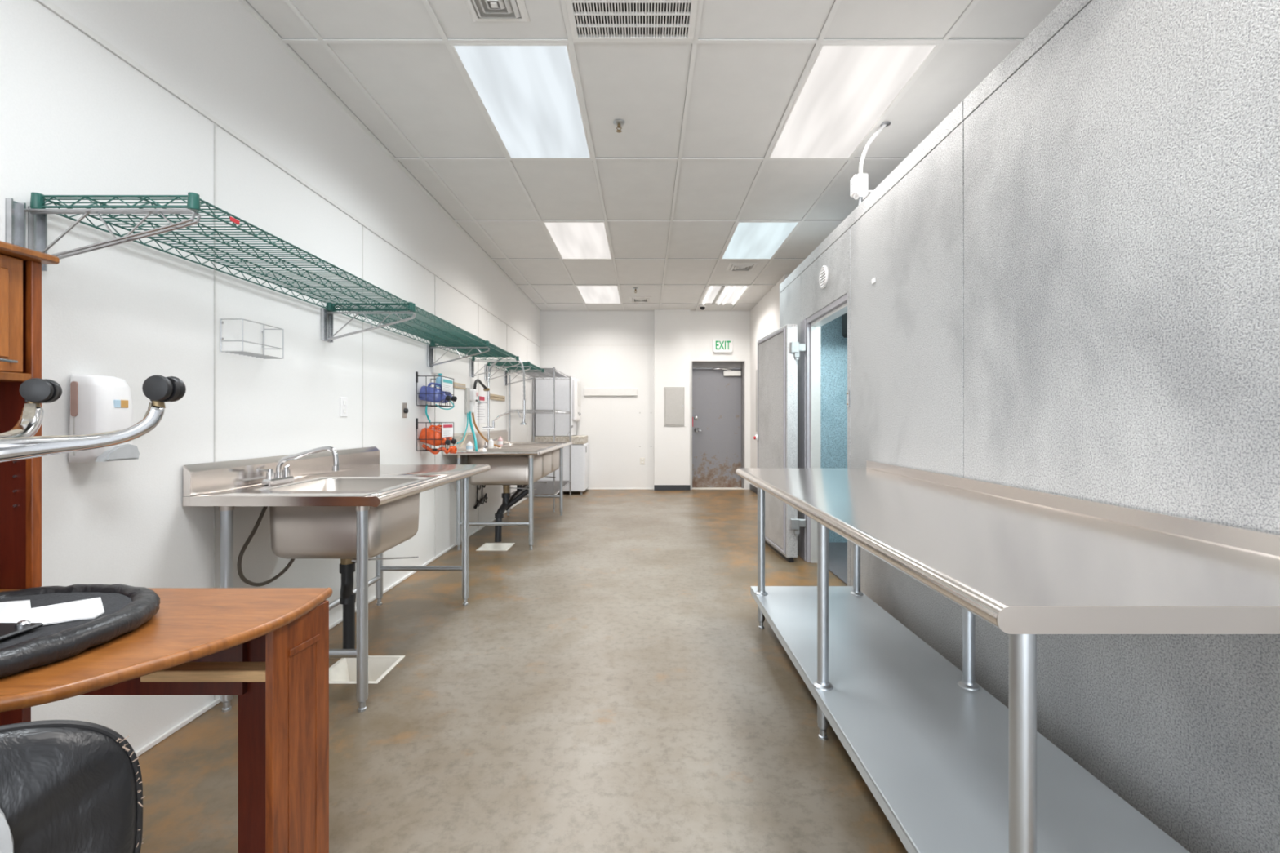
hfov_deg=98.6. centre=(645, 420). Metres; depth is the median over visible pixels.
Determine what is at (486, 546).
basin
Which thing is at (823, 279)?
round vent
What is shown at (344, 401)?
light switch
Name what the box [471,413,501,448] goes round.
tube
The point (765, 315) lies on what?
wall
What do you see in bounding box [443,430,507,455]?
backsplash
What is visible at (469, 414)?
tube
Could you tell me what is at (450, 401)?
tube
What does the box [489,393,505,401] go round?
rack
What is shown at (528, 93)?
recessed light
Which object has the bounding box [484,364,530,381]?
shelf bracket
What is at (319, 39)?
ceiling grid
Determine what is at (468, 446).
bottle
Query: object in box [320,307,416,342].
shelf bracket
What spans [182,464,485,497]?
countertop
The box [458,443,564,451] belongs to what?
countertop
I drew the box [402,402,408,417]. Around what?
switch box
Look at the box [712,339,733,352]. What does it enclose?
exit sign
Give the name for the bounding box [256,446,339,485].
faucet
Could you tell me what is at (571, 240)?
recessed light
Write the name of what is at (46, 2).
trim
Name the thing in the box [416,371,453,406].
rack
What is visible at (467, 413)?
tube
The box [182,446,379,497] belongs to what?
backsplash
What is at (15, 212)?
shelf bracket
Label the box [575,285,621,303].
recessed light
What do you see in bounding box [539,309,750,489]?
wall
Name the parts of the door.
lever handle, closer arm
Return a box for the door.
[692,361,744,489]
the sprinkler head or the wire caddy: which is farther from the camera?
the sprinkler head
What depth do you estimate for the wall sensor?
4.66 m
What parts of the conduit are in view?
plate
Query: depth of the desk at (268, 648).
1.28 m
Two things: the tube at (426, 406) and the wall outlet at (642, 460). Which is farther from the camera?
the wall outlet at (642, 460)
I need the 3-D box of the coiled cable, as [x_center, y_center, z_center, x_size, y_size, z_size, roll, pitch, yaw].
[-1.778,0.776,5.973,0.032,0.306,0.438,0,0,0]
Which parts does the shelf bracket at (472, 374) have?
wall plate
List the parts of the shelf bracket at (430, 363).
wall plate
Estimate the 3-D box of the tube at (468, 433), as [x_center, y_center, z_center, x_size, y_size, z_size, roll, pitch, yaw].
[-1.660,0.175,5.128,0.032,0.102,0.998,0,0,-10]
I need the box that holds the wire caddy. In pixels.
[220,318,283,359]
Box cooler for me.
[753,0,1279,852]
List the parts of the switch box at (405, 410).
knob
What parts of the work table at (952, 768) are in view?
leg, leg, leg, leg, leg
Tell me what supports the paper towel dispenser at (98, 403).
attached to the wall at (77, 118)
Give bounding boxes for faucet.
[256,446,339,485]
[478,357,526,447]
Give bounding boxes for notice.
[475,394,486,423]
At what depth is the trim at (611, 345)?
9.39 m
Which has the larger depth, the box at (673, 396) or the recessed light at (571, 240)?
the box at (673, 396)
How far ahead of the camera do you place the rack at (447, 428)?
4.37 m
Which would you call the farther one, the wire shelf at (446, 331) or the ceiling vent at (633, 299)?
the ceiling vent at (633, 299)
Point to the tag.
(233, 220)
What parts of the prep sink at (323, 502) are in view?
leg, cross rail, sink bowl, rail, leg, leg, cross rail, leg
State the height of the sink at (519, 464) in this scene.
1.060 m
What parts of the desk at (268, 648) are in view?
panel, modesty rail, post, panel, panel moulding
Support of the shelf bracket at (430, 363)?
attached to the wall at (77, 118)
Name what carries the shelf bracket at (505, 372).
attached to the wall at (77, 118)
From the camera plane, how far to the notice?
6.02 m
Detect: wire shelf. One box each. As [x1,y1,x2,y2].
[30,192,413,311]
[329,303,488,346]
[432,341,519,360]
[487,361,543,372]
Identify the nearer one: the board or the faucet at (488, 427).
the faucet at (488, 427)
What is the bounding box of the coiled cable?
[473,484,487,508]
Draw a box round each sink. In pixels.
[182,446,490,712]
[328,655,404,684]
[442,430,572,550]
[475,542,515,551]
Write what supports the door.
in the wall at (680, 338)
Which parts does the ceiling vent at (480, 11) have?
plate, throat plate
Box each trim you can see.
[39,0,540,699]
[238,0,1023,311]
[245,0,1025,310]
[539,344,654,488]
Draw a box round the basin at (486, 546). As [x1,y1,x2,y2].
[479,543,511,550]
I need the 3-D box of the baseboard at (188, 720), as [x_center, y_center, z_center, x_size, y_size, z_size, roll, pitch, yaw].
[-0.820,1.175,3.395,1.950,0.020,11.990,0,0,0]
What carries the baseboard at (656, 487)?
attached to the wall at (680, 338)
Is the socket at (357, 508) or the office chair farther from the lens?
the socket at (357, 508)
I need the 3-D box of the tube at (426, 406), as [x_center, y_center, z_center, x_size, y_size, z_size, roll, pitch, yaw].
[-1.728,-0.053,4.379,0.019,0.144,0.056,0,0,14]
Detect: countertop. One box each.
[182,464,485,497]
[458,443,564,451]
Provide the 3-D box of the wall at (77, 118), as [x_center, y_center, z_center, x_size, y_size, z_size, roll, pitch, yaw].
[-1.855,-0.340,3.395,0.120,3.050,12.190,0,0,0]
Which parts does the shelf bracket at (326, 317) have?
wall plate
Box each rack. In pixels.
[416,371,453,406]
[416,417,453,451]
[453,382,465,389]
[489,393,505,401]
[508,366,571,511]
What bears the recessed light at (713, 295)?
in the ceiling
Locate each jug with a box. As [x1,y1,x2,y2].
[418,382,451,403]
[418,425,450,445]
[431,424,457,444]
[432,385,457,403]
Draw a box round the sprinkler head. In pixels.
[613,119,624,132]
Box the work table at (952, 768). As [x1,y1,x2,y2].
[736,460,1279,852]
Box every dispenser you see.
[68,374,139,462]
[465,378,489,413]
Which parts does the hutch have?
raised panel, pull handle, door, panel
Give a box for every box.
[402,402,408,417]
[664,386,684,426]
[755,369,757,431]
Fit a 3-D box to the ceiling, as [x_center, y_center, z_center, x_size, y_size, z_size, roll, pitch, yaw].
[0.877,-1.915,3.550,5.645,0.100,12.500,0,0,0]
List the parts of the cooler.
panel, door, wall panel, rail, door post, strike plate, door post, rail, wall panel, rail, wall panel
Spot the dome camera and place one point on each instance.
(702, 307)
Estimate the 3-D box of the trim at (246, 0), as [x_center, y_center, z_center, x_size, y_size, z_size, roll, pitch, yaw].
[0.953,-1.863,3.395,5.495,0.003,11.990,0,0,0]
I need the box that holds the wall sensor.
[431,361,439,373]
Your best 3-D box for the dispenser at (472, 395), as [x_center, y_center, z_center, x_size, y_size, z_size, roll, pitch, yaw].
[-1.741,-0.246,5.708,0.094,0.364,0.467,0,0,13]
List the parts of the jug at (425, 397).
handle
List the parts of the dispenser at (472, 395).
plate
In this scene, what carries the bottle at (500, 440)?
on the sink at (519, 464)
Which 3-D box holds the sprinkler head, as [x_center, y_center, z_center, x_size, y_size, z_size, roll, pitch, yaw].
[-0.164,-1.833,3.440,0.074,0.058,0.074,0,0,0]
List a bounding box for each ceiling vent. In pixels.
[464,0,529,22]
[564,0,697,41]
[629,296,651,302]
[726,262,758,271]
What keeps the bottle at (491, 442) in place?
on the sink at (519, 464)
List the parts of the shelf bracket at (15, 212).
wall plate, support rod, support rod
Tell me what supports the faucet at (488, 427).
on the countertop
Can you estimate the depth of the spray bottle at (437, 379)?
4.43 m
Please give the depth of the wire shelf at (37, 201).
2.03 m
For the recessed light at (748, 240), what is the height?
0.011 m
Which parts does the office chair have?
mounting plate, arm, caster stem, backrest, arm, caster stem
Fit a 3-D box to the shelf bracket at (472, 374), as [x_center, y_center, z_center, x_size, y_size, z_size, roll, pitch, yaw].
[-1.542,-0.532,5.670,0.504,0.180,0.092,0,0,0]
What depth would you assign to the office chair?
0.81 m
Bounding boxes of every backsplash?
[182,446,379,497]
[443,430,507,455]
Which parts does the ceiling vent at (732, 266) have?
throat plate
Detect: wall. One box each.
[0,0,539,751]
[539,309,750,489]
[750,275,788,488]
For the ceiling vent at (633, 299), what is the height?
0.027 m
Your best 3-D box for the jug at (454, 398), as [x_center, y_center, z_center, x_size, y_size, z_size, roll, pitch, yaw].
[-1.669,-0.219,4.525,0.241,0.161,0.110,0,0,0]
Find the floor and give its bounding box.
[137,488,907,852]
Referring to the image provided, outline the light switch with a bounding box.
[340,396,347,417]
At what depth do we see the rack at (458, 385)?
5.28 m
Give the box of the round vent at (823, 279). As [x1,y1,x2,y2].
[818,265,827,288]
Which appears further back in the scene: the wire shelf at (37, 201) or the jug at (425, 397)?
the jug at (425, 397)
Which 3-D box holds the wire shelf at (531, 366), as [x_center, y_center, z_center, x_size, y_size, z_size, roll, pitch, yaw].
[-1.538,-0.633,6.625,0.484,0.046,0.880,0,0,0]
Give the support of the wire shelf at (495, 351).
on the shelf bracket at (472, 374)
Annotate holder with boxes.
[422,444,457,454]
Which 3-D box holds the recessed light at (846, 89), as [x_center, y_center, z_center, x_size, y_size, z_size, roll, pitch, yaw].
[1.160,-1.858,3.310,0.586,0.011,1.195,0,0,0]
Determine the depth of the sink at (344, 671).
2.72 m
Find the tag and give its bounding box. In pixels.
[230,216,239,224]
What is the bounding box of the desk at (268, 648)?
[0,587,332,852]
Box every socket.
[218,506,234,511]
[355,506,368,511]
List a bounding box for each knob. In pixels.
[24,384,59,403]
[150,382,180,401]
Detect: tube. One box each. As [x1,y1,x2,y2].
[425,404,431,422]
[435,400,454,409]
[456,413,468,444]
[459,432,472,447]
[468,411,477,451]
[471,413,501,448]
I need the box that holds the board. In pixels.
[583,387,637,395]
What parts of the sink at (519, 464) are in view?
leg, cross rail, sink bowl, sink bowl, sink bowl, leg, cross rail, leg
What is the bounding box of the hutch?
[0,240,59,588]
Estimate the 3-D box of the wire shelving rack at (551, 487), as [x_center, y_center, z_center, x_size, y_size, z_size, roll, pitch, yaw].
[-1.468,0.248,7.893,0.606,1.875,1.565,0,0,0]
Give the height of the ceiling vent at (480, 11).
0.027 m
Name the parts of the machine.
panel, bin door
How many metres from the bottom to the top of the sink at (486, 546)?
0.104 m
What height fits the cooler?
2.540 m
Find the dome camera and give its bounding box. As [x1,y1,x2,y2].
[699,304,706,310]
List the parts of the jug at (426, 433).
handle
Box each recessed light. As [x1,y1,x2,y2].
[449,43,591,159]
[542,222,612,259]
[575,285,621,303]
[699,285,750,304]
[720,222,799,259]
[767,43,940,159]
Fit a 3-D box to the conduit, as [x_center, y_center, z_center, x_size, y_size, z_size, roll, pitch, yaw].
[1.443,-1.613,3.528,0.241,0.518,0.119,0,0,27]
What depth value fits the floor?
2.19 m
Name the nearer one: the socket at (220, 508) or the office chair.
the office chair
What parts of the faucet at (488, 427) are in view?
swing spout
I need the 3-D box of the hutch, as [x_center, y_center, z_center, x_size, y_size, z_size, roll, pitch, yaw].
[-1.666,0.003,1.146,0.252,0.864,0.612,0,0,0]
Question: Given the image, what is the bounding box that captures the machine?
[532,377,588,494]
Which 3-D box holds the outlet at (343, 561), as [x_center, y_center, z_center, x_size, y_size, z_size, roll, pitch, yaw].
[-1.279,0.639,2.629,0.302,0.093,0.228,0,0,0]
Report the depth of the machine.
8.76 m
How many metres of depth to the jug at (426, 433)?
4.34 m
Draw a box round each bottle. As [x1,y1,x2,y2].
[435,373,442,386]
[466,441,472,451]
[488,438,493,448]
[497,436,502,446]
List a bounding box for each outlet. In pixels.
[340,555,417,564]
[640,457,644,464]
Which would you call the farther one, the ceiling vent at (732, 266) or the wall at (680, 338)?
the wall at (680, 338)
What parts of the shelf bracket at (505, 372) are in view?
wall plate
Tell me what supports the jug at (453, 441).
in the rack at (447, 428)
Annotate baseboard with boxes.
[134,488,653,756]
[653,484,690,490]
[749,484,757,494]
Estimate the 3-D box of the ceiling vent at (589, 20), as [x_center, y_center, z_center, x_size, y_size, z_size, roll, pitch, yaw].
[-0.060,-1.854,2.394,0.586,0.019,0.588,0,0,0]
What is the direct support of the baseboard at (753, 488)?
attached to the wall at (765, 315)
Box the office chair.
[0,374,186,852]
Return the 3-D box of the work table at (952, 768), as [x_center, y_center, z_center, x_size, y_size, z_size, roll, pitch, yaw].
[0.942,0.713,2.069,0.798,0.944,2.441,0,0,0]
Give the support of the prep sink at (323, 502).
on the floor
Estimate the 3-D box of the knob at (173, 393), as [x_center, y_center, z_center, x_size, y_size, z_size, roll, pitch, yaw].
[-0.938,-0.055,1.075,0.050,0.039,0.015,0,0,0]
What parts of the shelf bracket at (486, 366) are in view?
wall plate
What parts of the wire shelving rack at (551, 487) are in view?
post, post, post, post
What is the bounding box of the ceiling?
[246,0,1062,311]
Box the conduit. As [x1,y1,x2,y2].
[850,120,890,205]
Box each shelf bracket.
[5,198,200,271]
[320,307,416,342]
[426,344,489,367]
[469,359,519,377]
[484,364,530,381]
[504,371,544,386]

